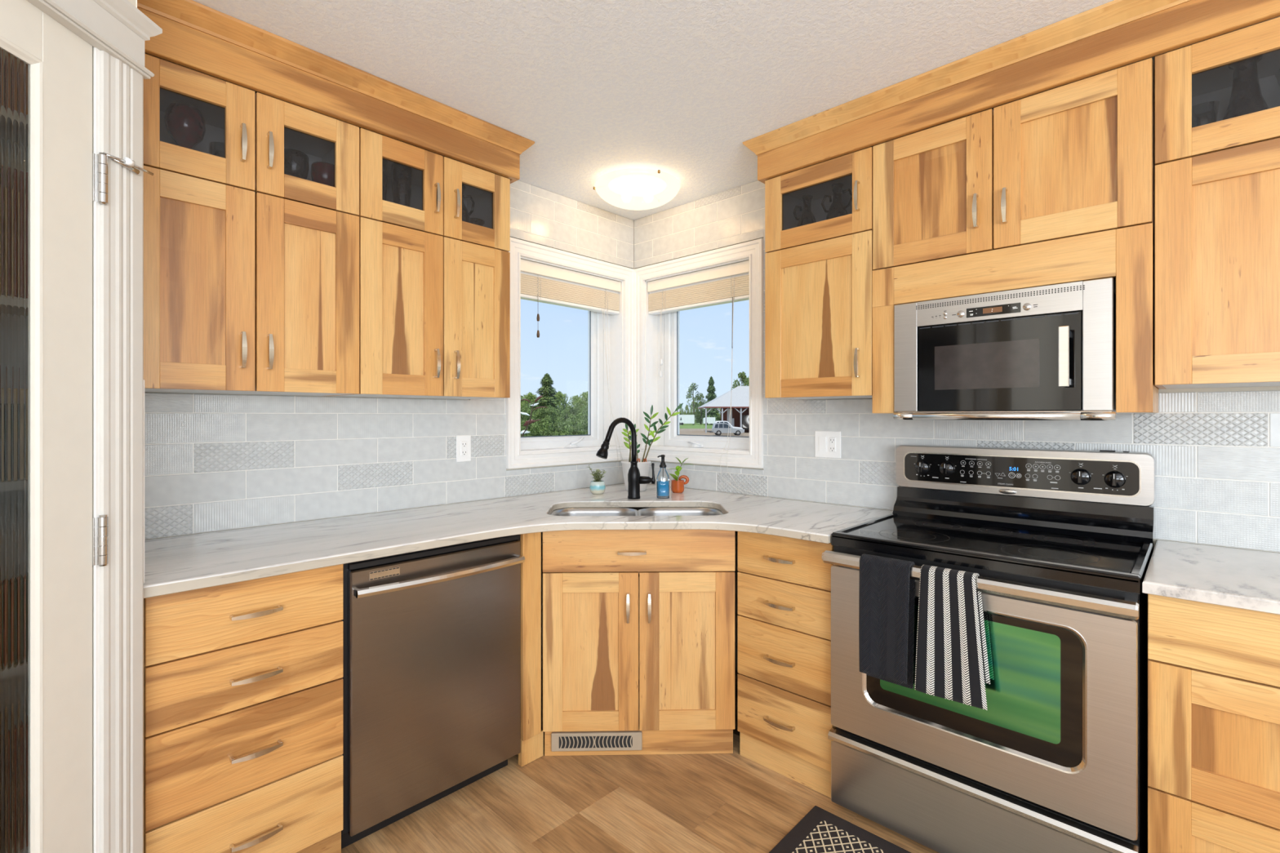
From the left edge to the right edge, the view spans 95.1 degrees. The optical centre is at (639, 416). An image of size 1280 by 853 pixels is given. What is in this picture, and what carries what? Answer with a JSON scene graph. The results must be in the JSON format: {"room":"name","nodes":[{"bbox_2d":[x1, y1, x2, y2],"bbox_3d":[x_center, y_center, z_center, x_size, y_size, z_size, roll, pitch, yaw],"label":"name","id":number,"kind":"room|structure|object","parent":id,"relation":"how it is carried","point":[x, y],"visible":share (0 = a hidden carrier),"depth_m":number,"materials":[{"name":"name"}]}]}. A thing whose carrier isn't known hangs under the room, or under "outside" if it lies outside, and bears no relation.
{"room":"kitchen","nodes":[
{"label":"kitchen","id":0,"kind":"room"},
{"bbox_2d":[92,0,136,852],"bbox_3d":[-1.200,0.068,0.850,0.100,2.488,1.000,0,0,-1],"label":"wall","id":1,"kind":"structure","parent":0,"point":[133,2],"depth_m":1.24,"materials":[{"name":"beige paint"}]},
{"bbox_2d":[0,0,153,852],"bbox_3d":[-1.180,0.255,0.923,0.143,2.111,0.848,0,0,-1],"label":"door","id":2,"kind":"structure","parent":1,"relation":"in","point":[51,540],"depth_m":1.15,"materials":[{"name":"white paint"}]},
{"bbox_2d":[26,0,162,852],"bbox_3d":[-1.129,0.202,0.882,0.042,2.218,0.982,0,0,-1],"label":"trim","id":3,"kind":"structure","parent":1,"relation":"attached to","point":[117,28],"depth_m":1.29,"materials":[{"name":"beige paint"}]},
{"bbox_2d":[144,53,633,669],"bbox_3d":[-1.945,0.068,1.645,0.160,2.488,5.360,0,0,44],"label":"wall","id":4,"kind":"structure","parent":0,"point":[145,53],"depth_m":2.59,"materials":[{"name":"beige paint"}]},
{"bbox_2d":[143,53,359,395],"bbox_3d":[-1.302,-0.544,1.922,0.364,0.933,0.623,0,0,44],"label":"upper cabinet","id":5,"kind":"object","parent":4,"relation":"attached to","point":[251,267],"visible":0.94,"depth_m":1.81,"materials":[{"name":"brown wood"}]},
{"bbox_2d":[164,102,205,148],"bbox_3d":[-1.403,-0.844,1.808,0.102,0.220,0.102,0,0,44],"label":"glass vase","id":6,"kind":"object","parent":5,"relation":"in","point":[185,124],"visible":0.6,"depth_m":1.78,"materials":[{"name":"brown glass"}]},
{"bbox_2d":[208,141,224,157],"bbox_3d":[-1.353,-0.804,1.903,0.076,0.140,0.076,0,0,44],"label":"glass tumbler","id":7,"kind":"object","parent":5,"relation":"in","point":[212,145],"visible":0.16,"depth_m":1.87,"materials":[{"name":"clear glass"}]},
{"bbox_2d":[284,148,309,179],"bbox_3d":[-1.188,-0.817,2.011,0.092,0.165,0.092,0,0,44],"label":"footed bowl","id":8,"kind":"object","parent":5,"relation":"in","point":[296,162],"visible":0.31,"depth_m":1.98,"materials":[{"name":"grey glass"}]},
{"bbox_2d":[311,161,334,186],"bbox_3d":[-1.113,-0.808,2.075,0.092,0.149,0.092,0,0,44],"label":"footed bowl","id":9,"kind":"object","parent":5,"relation":"in","point":[322,172],"visible":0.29,"depth_m":2.04,"materials":[{"name":"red glass"}]},
{"bbox_2d":[144,164,633,539],"bbox_3d":[-0.848,-0.389,2.673,0.010,1.572,2.338,0,0,44],"label":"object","id":10,"kind":"structure","parent":4,"relation":"attached to","point":[213,462],"depth_m":2.31,"materials":[{"name":"white tile"}]},
{"bbox_2d":[456,435,471,462],"bbox_3d":[-0.811,0.149,2.698,0.008,0.122,0.075,0,0,44],"label":"wall outlet","id":11,"kind":"object","parent":10,"relation":"attached to","point":[463,442],"visible":1,"depth_m":2.69,"materials":[{"name":"white plastic"}]},
{"bbox_2d":[460,440,466,455],"bbox_3d":[-0.810,0.149,2.697,0.005,0.067,0.033,0,0,44],"label":"receptacle","id":12,"kind":"object","parent":11,"relation":"attached to","point":[463,443],"depth_m":2.69,"materials":[{"name":"white plastic"}]},
{"bbox_2d":[333,128,510,399],"bbox_3d":[-0.873,-0.544,2.372,0.364,0.933,0.616,0,0,44],"label":"upper cabinet","id":13,"kind":"object","parent":4,"relation":"attached to","point":[434,285],"visible":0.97,"depth_m":2.25,"materials":[{"name":"brown wood"}]},
{"bbox_2d":[137,0,534,183],"bbox_3d":[-1.050,-1.093,2.165,0.394,0.163,1.325,0,0,44],"label":"crown molding","id":14,"kind":"structure","parent":13,"relation":"on","point":[196,36],"depth_m":1.93,"materials":[{"name":"brown wood"}]},
{"bbox_2d":[382,158,388,200],"bbox_3d":[-1.004,-0.859,2.240,0.076,0.250,0.076,0,0,44],"label":"vase","id":15,"kind":"object","parent":13,"relation":"in","point":[384,162],"visible":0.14,"depth_m":2.23,"materials":[{"name":"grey glass"}]},
{"bbox_2d":[391,161,412,206],"bbox_3d":[-0.935,-0.859,2.298,0.076,0.250,0.076,0,0,44],"label":"vase","id":16,"kind":"object","parent":13,"relation":"in","point":[401,175],"visible":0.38,"depth_m":2.27,"materials":[{"name":"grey glass"}]},
{"bbox_2d":[470,217,484,226],"bbox_3d":[-0.726,-0.796,2.576,0.084,0.124,0.084,0,0,44],"label":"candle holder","id":17,"kind":"object","parent":13,"relation":"on","point":[477,221],"visible":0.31,"depth_m":2.55,"materials":[{"name":"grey glass"}]},
{"bbox_2d":[506,237,633,468],"bbox_3d":[-0.404,-0.309,3.242,0.186,1.133,0.886,0,0,44],"label":"window","id":18,"kind":"structure","parent":4,"relation":"in","point":[534,451],"depth_m":3.37,"materials":[{"name":"white paint"}]},
{"bbox_2d":[520,258,622,466],"bbox_3d":[-0.367,-0.240,3.207,0.104,1.104,0.719,0,0,44],"label":"blind","id":19,"kind":"object","parent":18,"relation":"attached to","point":[540,282],"visible":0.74,"depth_m":3.19,"materials":[{"name":"beige fabric"}]},
{"bbox_2d":[462,184,474,222],"bbox_3d":[-0.758,-0.854,2.479,0.104,0.240,0.092,0,0,-8],"label":"glass pitcher","id":20,"kind":"object","parent":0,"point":[465,215],"visible":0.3,"depth_m":2.47,"materials":[{"name":"grey glass"}]},
{"bbox_2d":[341,669,937,852],"bbox_3d":[0.049,1.362,-0.147,5.520,0.100,5.520,0,0,44],"label":"floor","id":21,"kind":"structure","parent":0,"point":[708,802],"depth_m":1.95,"materials":[{"name":"brown wood"}]},
{"bbox_2d":[143,564,343,852],"bbox_3d":[-1.248,0.870,1.762,0.663,0.882,0.463,0,0,44],"label":"base cabinet","id":22,"kind":"object","parent":21,"relation":"on","point":[243,683],"visible":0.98,"depth_m":1.54,"materials":[{"name":"brown wood"}]},
{"bbox_2d":[341,534,524,848],"bbox_3d":[-0.854,0.871,2.145,0.669,0.878,0.626,0,0,44],"label":"dishwasher","id":23,"kind":"object","parent":21,"relation":"on","point":[432,677],"visible":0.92,"depth_m":1.92,"materials":[{"name":"grey metal"}]},
{"bbox_2d":[518,532,543,766],"bbox_3d":[-0.411,0.870,2.227,0.033,0.882,0.100,0,0,44],"label":"filler panel","id":24,"kind":"object","parent":21,"relation":"on","point":[531,733],"visible":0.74,"depth_m":2.21,"materials":[{"name":"brown wood"}]},
{"bbox_2d":[542,529,735,755],"bbox_3d":[-0.010,0.870,2.564,0.740,0.881,0.692,0,0,-1],"label":"base cabinet","id":25,"kind":"object","parent":21,"relation":"on","point":[638,625],"visible":0.99,"depth_m":2.25,"materials":[{"name":"brown wood"}]},
{"bbox_2d":[143,484,893,598],"bbox_3d":[-0.281,0.413,2.130,1.556,0.030,2.337,0,0,44],"label":"countertop","id":26,"kind":"structure","parent":25,"relation":"on","point":[181,563],"depth_m":2.10,"materials":[{"name":"white stone"}]},
{"bbox_2d":[588,464,605,494],"bbox_3d":[-0.219,0.322,2.994,0.083,0.150,0.086,0,0,26],"label":"potted plant","id":27,"kind":"object","parent":26,"relation":"on","point":[597,486],"visible":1,"depth_m":2.97,"materials":[{"name":"green plant"}]},
{"bbox_2d":[595,417,655,499],"bbox_3d":[-0.075,0.202,2.790,0.304,0.391,0.086,0,0,-30],"label":"faucet","id":28,"kind":"object","parent":26,"relation":"on","point":[634,479],"visible":1,"depth_m":2.81,"materials":[{"name":"black metal"}]},
{"bbox_2d":[550,507,723,515],"bbox_3d":[-0.012,0.522,2.538,0.763,0.186,0.413,0,0,-1],"label":"sink","id":29,"kind":"object","parent":26,"relation":"in","point":[570,511],"visible":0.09,"depth_m":2.73,"materials":[{"name":"metal"}]},
{"bbox_2d":[621,403,683,491],"bbox_3d":[0.062,0.164,3.131,0.329,0.466,0.160,0,0,-1],"label":"potted plant","id":30,"kind":"object","parent":26,"relation":"on","point":[643,465],"visible":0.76,"depth_m":3.10,"materials":[{"name":"green plant"}]},
{"bbox_2d":[656,454,670,498],"bbox_3d":[0.112,0.292,2.849,0.068,0.210,0.068,0,0,-1],"label":"soap dispenser","id":31,"kind":"object","parent":26,"relation":"on","point":[663,486],"visible":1,"depth_m":2.83,"materials":[{"name":"clear glass"}]},
{"bbox_2d":[668,457,693,493],"bbox_3d":[0.213,0.304,3.050,0.131,0.185,0.069,0,0,-1],"label":"potted plant","id":32,"kind":"object","parent":26,"relation":"on","point":[677,484],"visible":1,"depth_m":3.03,"materials":[{"name":"green plant"}]},
{"bbox_2d":[737,531,835,798],"bbox_3d":[0.719,0.870,2.333,0.387,0.882,0.663,0,0,44],"label":"base cabinet","id":33,"kind":"object","parent":21,"relation":"on","point":[784,584],"visible":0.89,"depth_m":2.10,"materials":[{"name":"brown wood"}]},
{"bbox_2d":[768,805,911,852],"bbox_3d":[0.736,1.307,1.477,0.887,0.008,0.498,0,0,44],"label":"rug","id":34,"kind":"object","parent":21,"relation":"on","point":[820,831],"visible":1,"depth_m":1.80,"materials":[{"name":"black fabric"}]},
{"bbox_2d":[822,444,1155,852],"bbox_3d":[1.122,0.712,1.895,0.790,1.196,0.705,0,0,44],"label":"range cooker","id":35,"kind":"object","parent":21,"relation":"on","point":[1060,544],"visible":0.96,"depth_m":1.68,"materials":[{"name":"silver metal"}]},
{"bbox_2d":[858,553,915,688],"bbox_3d":[0.748,0.623,1.778,0.147,0.384,0.064,0,0,44],"label":"dish towel","id":36,"kind":"object","parent":35,"relation":"hanging from","point":[886,595],"visible":1,"depth_m":1.76,"materials":[{"name":"black fabric"}]},
{"bbox_2d":[914,564,990,710],"bbox_3d":[0.881,0.615,1.651,0.186,0.362,0.058,0,0,44],"label":"dish towel","id":37,"kind":"object","parent":35,"relation":"hanging from","point":[952,663],"visible":0.99,"depth_m":1.64,"materials":[{"name":"fabric"}]},
{"bbox_2d":[831,513,1153,594],"bbox_3d":[1.129,0.410,1.903,0.786,0.042,0.593,0,0,44],"label":"cooktop","id":38,"kind":"object","parent":35,"relation":"in","point":[1100,562],"depth_m":1.78,"materials":[{"name":"black glass"}]},
{"bbox_2d":[1147,594,1279,852],"bbox_3d":[1.654,0.870,1.462,0.557,0.882,0.632,0,0,44],"label":"base cabinet","id":39,"kind":"object","parent":21,"relation":"on","point":[1214,670],"visible":0.96,"depth_m":1.35,"materials":[{"name":"brown wood"}]},
{"bbox_2d":[1142,539,1279,614],"bbox_3d":[1.813,0.413,1.293,1.036,0.030,0.658,0,0,44],"label":"countertop","id":40,"kind":"structure","parent":39,"relation":"on","point":[1231,577],"depth_m":1.46,"materials":[{"name":"white stone"}]},
{"bbox_2d":[193,0,1113,221],"bbox_3d":[0.049,-1.236,-0.147,5.520,0.120,5.520,0,0,44],"label":"ceiling","id":41,"kind":"structure","parent":0,"point":[677,88],"depth_m":1.93,"materials":[{"name":"white paint"}]},
{"bbox_2d":[593,168,680,210],"bbox_3d":[-0.012,-1.115,2.933,0.432,0.121,0.433,0,0,44],"label":"ceiling light","id":42,"kind":"object","parent":41,"relation":"attached to","point":[629,188],"visible":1,"depth_m":2.82,"materials":[{"name":"white glass"}]},
{"bbox_2d":[633,16,1279,671],"bbox_3d":[1.899,0.068,1.792,5.520,2.488,0.160,0,0,44],"label":"wall","id":43,"kind":"structure","parent":0,"point":[1266,388],"depth_m":2.14,"materials":[{"name":"beige paint"}]},
{"bbox_2d":[633,238,763,468],"bbox_3d":[0.342,-0.309,3.259,0.886,1.133,0.186,0,0,44],"label":"window","id":44,"kind":"structure","parent":43,"relation":"in","point":[655,337],"depth_m":3.38,"materials":[{"name":"white paint"}]},
{"bbox_2d":[647,260,759,495],"bbox_3d":[0.333,-0.199,3.200,0.785,1.187,0.101,0,0,44],"label":"blind","id":45,"kind":"object","parent":44,"relation":"attached to","point":[729,283],"visible":0.79,"depth_m":3.19,"materials":[{"name":"beige fabric"}]},
{"bbox_2d":[764,146,873,399],"bbox_3d":[0.805,-0.544,2.458,0.460,0.933,0.364,0,0,44],"label":"upper cabinet","id":46,"kind":"object","parent":43,"relation":"attached to","point":[819,309],"visible":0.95,"depth_m":2.35,"materials":[{"name":"brown wood"}]},
{"bbox_2d":[792,194,816,226],"bbox_3d":[0.720,-0.841,2.536,0.084,0.214,0.099,0,0,-13],"label":"glass cruet","id":47,"kind":"object","parent":46,"relation":"in","point":[807,217],"visible":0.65,"depth_m":2.51,"materials":[{"name":"grey glass"}]},
{"bbox_2d":[821,182,852,219],"bbox_3d":[0.820,-0.847,2.435,0.088,0.227,0.121,0,0,-13],"label":"glass cruet","id":48,"kind":"object","parent":46,"relation":"in","point":[837,209],"visible":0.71,"depth_m":2.41,"materials":[{"name":"grey glass"}]},
{"bbox_2d":[742,0,1279,183],"bbox_3d":[1.282,-1.093,1.982,1.954,0.163,0.394,0,0,44],"label":"crown molding","id":49,"kind":"structure","parent":46,"relation":"on","point":[1113,34],"depth_m":1.86,"materials":[{"name":"brown wood"}]},
{"bbox_2d":[634,168,1279,552],"bbox_3d":[1.193,-0.389,2.349,3.390,1.572,0.010,0,0,44],"label":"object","id":50,"kind":"structure","parent":43,"relation":"attached to","point":[1216,455],"depth_m":2.22,"materials":[{"name":"white tile"}]},
{"bbox_2d":[814,431,840,458],"bbox_3d":[0.851,0.129,2.660,0.126,0.122,0.012,0,0,44],"label":"wall outlet","id":51,"kind":"object","parent":50,"relation":"attached to","point":[827,443],"visible":1,"depth_m":2.66,"materials":[{"name":"white plastic"}]},
{"bbox_2d":[818,436,826,451],"bbox_3d":[0.833,0.128,2.674,0.033,0.067,0.007,0,0,44],"label":"rocker switch","id":52,"kind":"object","parent":51,"relation":"attached to","point":[822,440],"depth_m":2.67,"materials":[{"name":"white plastic"}]},
{"bbox_2d":[829,436,835,452],"bbox_3d":[0.869,0.129,2.644,0.033,0.067,0.005,0,0,44],"label":"receptacle","id":53,"kind":"object","parent":51,"relation":"attached to","point":[832,439],"depth_m":2.64,"materials":[{"name":"white plastic"}]},
{"bbox_2d":[871,57,1158,413],"bbox_3d":[1.258,-0.510,2.026,0.790,1.000,0.364,0,0,44],"label":"upper cabinet","id":54,"kind":"object","parent":43,"relation":"attached to","point":[1054,186],"visible":0.97,"depth_m":1.84,"materials":[{"name":"brown wood"}]},
{"bbox_2d":[893,277,1115,420],"bbox_3d":[1.245,-0.194,2.008,0.628,0.415,0.392,0,0,44],"label":"microwave oven","id":55,"kind":"object","parent":54,"relation":"in","point":[999,355],"visible":1,"depth_m":1.87,"materials":[{"name":"silver metal"}]},
{"bbox_2d":[1154,16,1279,389],"bbox_3d":[1.758,-0.548,1.570,0.556,0.923,0.333,0,0,44],"label":"upper cabinet","id":56,"kind":"object","parent":43,"relation":"attached to","point":[1217,184],"visible":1,"depth_m":1.57,"materials":[{"name":"brown wood"}]},
{"bbox_2d":[1191,101,1221,127],"bbox_3d":[1.633,-0.814,1.701,0.080,0.160,0.080,0,0,44],"label":"glass tumbler","id":57,"kind":"object","parent":56,"relation":"in","point":[1213,115],"visible":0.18,"depth_m":1.70,"materials":[{"name":"clear glass"}]},
{"bbox_2d":[1222,54,1269,119],"bbox_3d":[1.674,-0.861,1.620,0.116,0.255,0.116,0,0,44],"label":"vase","id":58,"kind":"object","parent":56,"relation":"in","point":[1246,97],"visible":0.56,"depth_m":1.60,"materials":[{"name":"grey ceramic"}]},
{"bbox_2d":[1274,69,1279,94],"bbox_3d":[1.746,-0.829,1.552,0.088,0.190,0.088,0,0,44],"label":"glass tumbler","id":59,"kind":"object","parent":56,"relation":"in","point":[1277,73],"visible":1,"depth_m":1.57,"materials":[{"name":"clear glass"}]},
{"bbox_3d":[-1.445,0.068,1.553,0.690,2.488,0.102,0,0,44],"label":"wall","id":60,"kind":"structure","parent":0,"visible":0},
{"bbox_2d":[143,379,144,583],"bbox_3d":[-1.409,0.155,1.601,0.652,0.482,0.016,0,0,44],"label":"trim","id":61,"kind":"structure","parent":60,"relation":"attached to","point":[144,380],"depth_m":1.38,"materials":[{"name":"white paint"}]},
{"label":"outside","id":62,"kind":"structure","parent":0,"visible":0},
{"bbox_2d":[679,418,713,428],"bbox_3d":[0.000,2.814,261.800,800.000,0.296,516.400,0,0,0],"label":"ground","id":63,"kind":"structure","parent":62,"point":[697,425],"depth_m":149.46,"materials":[{"name":"green plant"}]},
{"bbox_2d":[520,403,533,419],"bbox_3d":[-14.135,0.565,71.018,3.501,4.204,3.312,0,0,2],"label":"leafy bush","id":64,"kind":"object","parent":63,"relation":"on","point":[526,403],"visible":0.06,"depth_m":70.77,"materials":[{"name":"green plant"}]},
{"bbox_2d":[520,405,536,431],"bbox_3d":[-10.942,0.840,55.003,3.041,3.652,2.877,0,0,19],"label":"leafy bush","id":65,"kind":"object","parent":63,"relation":"on","point":[523,417],"visible":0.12,"depth_m":54.50,"materials":[{"name":"green plant"}]},
{"bbox_2d":[520,392,538,408],"bbox_3d":[-17.000,-0.519,90.065,3.905,6.377,4.394,0,0,35],"label":"leafy tree","id":66,"kind":"object","parent":63,"relation":"on","point":[530,395],"visible":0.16,"depth_m":89.58,"materials":[{"name":"green plant"}]},
{"bbox_2d":[520,419,542,436],"bbox_3d":[-8.263,1.468,43.005,2.430,2.392,2.298,0,0,31],"label":"leafy bush","id":67,"kind":"object","parent":63,"relation":"on","point":[534,427],"visible":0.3,"depth_m":42.81,"materials":[{"name":"green plant"}]},
{"bbox_2d":[520,395,546,436],"bbox_3d":[-0.796,1.256,4.301,0.251,2.812,0.018,0,0,0],"label":"plant","id":68,"kind":"object","parent":63,"relation":"on","point":[530,421],"visible":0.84,"depth_m":4.30,"materials":[{"name":"red plant"}]},
{"bbox_2d":[528,399,542,417],"bbox_3d":[-13.107,0.120,76.976,4.014,5.096,4.244,0,0,-43],"label":"leafy bush","id":69,"kind":"object","parent":63,"relation":"on","point":[531,403],"visible":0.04,"depth_m":76.19,"materials":[{"name":"green plant"}]},
{"bbox_2d":[534,404,558,432],"bbox_3d":[-9.546,0.741,60.018,3.207,3.851,3.034,0,0,-1],"label":"leafy bush","id":70,"kind":"object","parent":63,"relation":"on","point":[552,412],"visible":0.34,"depth_m":59.51,"materials":[{"name":"green plant"}]},
{"bbox_2d":[534,414,560,435],"bbox_3d":[-7.330,1.288,46.961,2.645,2.753,2.796,0,0,16],"label":"leafy bush","id":71,"kind":"object","parent":63,"relation":"on","point":[542,424],"visible":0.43,"depth_m":46.37,"materials":[{"name":"green plant"}]},
{"bbox_2d":[531,373,570,433],"bbox_3d":[-10.497,-1.092,65.846,5.906,7.526,6.013,0,0,-29],"label":"leafy tree","id":72,"kind":"object","parent":63,"relation":"on","point":[546,390],"visible":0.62,"depth_m":65.55,"materials":[{"name":"green plant"}]},
{"bbox_2d":[553,404,571,430],"bbox_3d":[-9.804,0.607,70.958,3.244,4.118,3.430,0,0,-7],"label":"leafy bush","id":73,"kind":"object","parent":63,"relation":"on","point":[561,406],"visible":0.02,"depth_m":70.55,"materials":[{"name":"green plant"}]},
{"bbox_2d":[552,391,573,413],"bbox_3d":[-12.246,-0.615,89.920,4.022,6.569,4.526,0,0,20],"label":"leafy tree","id":74,"kind":"object","parent":63,"relation":"on","point":[560,394],"visible":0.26,"depth_m":89.73,"materials":[{"name":"green plant"}]},
{"bbox_2d":[551,409,577,434],"bbox_3d":[-6.932,1.042,55.017,2.558,3.247,2.704,0,0,-41],"label":"leafy bush","id":75,"kind":"object","parent":63,"relation":"on","point":[562,419],"visible":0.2,"depth_m":54.89,"materials":[{"name":"green plant"}]},
{"bbox_2d":[552,417,585,435],"bbox_3d":[-5.186,1.408,42.964,2.414,2.512,2.552,0,0,13],"label":"leafy bush","id":76,"kind":"object","parent":63,"relation":"on","point":[564,428],"visible":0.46,"depth_m":42.54,"materials":[{"name":"green plant"}]},
{"bbox_2d":[566,395,580,409],"bbox_3d":[-10.640,-0.445,97.011,4.292,6.228,3.813,0,0,-13],"label":"leafy tree","id":77,"kind":"object","parent":63,"relation":"on","point":[574,397],"visible":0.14,"depth_m":96.71,"materials":[{"name":"green plant"}]},
{"bbox_2d":[564,402,582,430],"bbox_3d":[-8.681,0.443,77.025,3.704,4.448,3.504,0,0,-5],"label":"leafy bush","id":78,"kind":"object","parent":63,"relation":"on","point":[572,410],"visible":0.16,"depth_m":76.36,"materials":[{"name":"green plant"}]},
{"bbox_2d":[570,413,587,435],"bbox_3d":[-4.058,1.193,47.013,2.990,2.944,2.828,0,0,40],"label":"leafy bush","id":79,"kind":"object","parent":63,"relation":"on","point":[584,422],"visible":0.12,"depth_m":46.46,"materials":[{"name":"green plant"}]},
{"bbox_2d":[573,398,586,413],"bbox_3d":[-8.612,0.026,84.050,3.235,5.284,3.641,0,0,39],"label":"leafy tree","id":80,"kind":"object","parent":63,"relation":"on","point":[580,401],"visible":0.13,"depth_m":83.68,"materials":[{"name":"green plant"}]},
{"bbox_2d":[573,405,587,426],"bbox_3d":[-5.481,0.785,59.960,3.133,3.762,2.964,0,0,-42],"label":"leafy bush","id":81,"kind":"object","parent":63,"relation":"on","point":[579,414],"visible":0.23,"depth_m":59.44,"materials":[{"name":"green plant"}]},
{"bbox_2d":[579,391,587,405],"bbox_3d":[-9.575,-0.908,103.958,4.931,7.155,4.381,0,0,20],"label":"leafy tree","id":82,"kind":"object","parent":63,"relation":"on","point":[584,393],"visible":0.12,"depth_m":103.45,"materials":[{"name":"green plant"}]},
{"bbox_2d":[583,392,587,406],"bbox_3d":[-7.267,-0.698,90.004,4.641,6.734,4.124,0,0,-8],"label":"leafy tree","id":83,"kind":"object","parent":63,"relation":"on","point":[586,403],"visible":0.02,"depth_m":89.89,"materials":[{"name":"green plant"}]},
{"bbox_2d":[679,403,684,414],"bbox_3d":[14.104,-0.964,206.028,3.030,7.267,2.665,0,0,16],"label":"leafy tree","id":84,"kind":"object","parent":63,"relation":"on","point":[681,410],"visible":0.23,"depth_m":205.54,"materials":[{"name":"green plant"}]},
{"bbox_2d":[683,405,689,414],"bbox_3d":[15.795,-0.505,197.010,2.647,6.348,2.328,0,0,-20],"label":"leafy tree","id":85,"kind":"object","parent":63,"relation":"on","point":[686,406],"visible":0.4,"depth_m":196.66,"materials":[{"name":"green plant"}]},
{"bbox_2d":[679,414,694,425],"bbox_3d":[13.385,1.147,171.040,4.817,3.020,2.320,0,0,0],"label":"trailer","id":86,"kind":"object","parent":63,"relation":"on","point":[683,419],"visible":0.89,"depth_m":169.98,"materials":[{"name":"white paint"}]},
{"bbox_2d":[689,400,697,421],"bbox_3d":[19.820,-1.676,215.938,3.189,8.694,3.624,0,0,27],"label":"leafy tree","id":87,"kind":"object","parent":63,"relation":"on","point":[691,410],"visible":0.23,"depth_m":215.67,"materials":[{"name":"green plant"}]},
{"bbox_2d":[684,382,702,424],"bbox_3d":[17.098,-3.957,184.073,5.653,13.269,5.564,0,0,21],"label":"leafy tree","id":88,"kind":"object","parent":63,"relation":"on","point":[697,397],"visible":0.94,"depth_m":183.62,"materials":[{"name":"green plant"}]},
{"bbox_2d":[694,409,705,422],"bbox_3d":[19.727,0.242,188.962,4.003,4.850,4.067,0,0,-40],"label":"leafy bush","id":89,"kind":"object","parent":63,"relation":"on","point":[698,420],"visible":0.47,"depth_m":188.22,"materials":[{"name":"green plant"}]},
{"bbox_2d":[695,393,706,424],"bbox_3d":[19.354,-2.371,185.856,4.231,10.090,4.299,0,0,43],"label":"leafy tree","id":90,"kind":"object","parent":63,"relation":"on","point":[701,394],"visible":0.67,"depth_m":185.74,"materials":[{"name":"green plant"}]},
{"bbox_2d":[702,417,715,425],"bbox_3d":[20.413,1.504,173.040,3.435,2.305,2.320,0,0,0],"label":"trailer","id":91,"kind":"object","parent":63,"relation":"on","point":[709,420],"visible":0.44,"depth_m":171.99,"materials":[{"name":"white paint"}]},
{"bbox_2d":[701,376,720,424],"bbox_3d":[21.861,-4.824,180.081,7.061,15.007,6.841,0,0,31],"label":"spruce tree","id":92,"kind":"object","parent":63,"relation":"on","point":[711,389],"visible":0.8,"depth_m":179.28,"materials":[{"name":"green plant"}]},
{"bbox_2d":[679,428,749,436],"bbox_3d":[28.000,2.664,91.000,64.000,0.004,66.000,0,0,0],"label":"gravel yard","id":93,"kind":"structure","parent":63,"relation":"on","point":[682,431],"depth_m":91.83,"materials":[{"name":"beige gravel"}]},
{"bbox_2d":[697,386,749,432],"bbox_3d":[18.256,-1.183,97.990,16.000,7.690,12.020,0,0,0],"label":"shed","id":94,"kind":"object","parent":93,"relation":"on","point":[739,396],"visible":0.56,"depth_m":94.91,"materials":[{"name":"metal"}]},
{"bbox_2d":[711,422,744,435],"bbox_3d":[12.136,1.812,80.868,4.359,1.700,1.805,0,0,0],"label":"car","id":95,"kind":"object","parent":93,"relation":"on","point":[717,428],"visible":1,"depth_m":80.00,"materials":[{"name":"silver metal"}]},
{"bbox_2d":[714,421,742,429],"bbox_3d":[13.204,1.693,87.868,4.257,1.938,1.805,0,0,0],"label":"car","id":96,"kind":"object","parent":93,"relation":"on","point":[726,422],"visible":0.06,"depth_m":87.09,"materials":[{"name":"white paint"}]},
{"bbox_2d":[742,414,749,429],"bbox_3d":[19.336,1.253,93.750,7.900,2.817,2.300,0,0,0],"label":"trailer","id":97,"kind":"object","parent":93,"relation":"on","point":[745,418],"visible":0.02,"depth_m":92.60,"materials":[{"name":"white metal"}]},
{"bbox_2d":[730,371,749,390],"bbox_3d":[22.414,-3.564,127.978,5.063,12.482,4.988,0,0,-10],"label":"leafy tree","id":98,"kind":"object","parent":63,"relation":"on","point":[744,378],"visible":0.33,"depth_m":128.06,"materials":[{"name":"green plant"}]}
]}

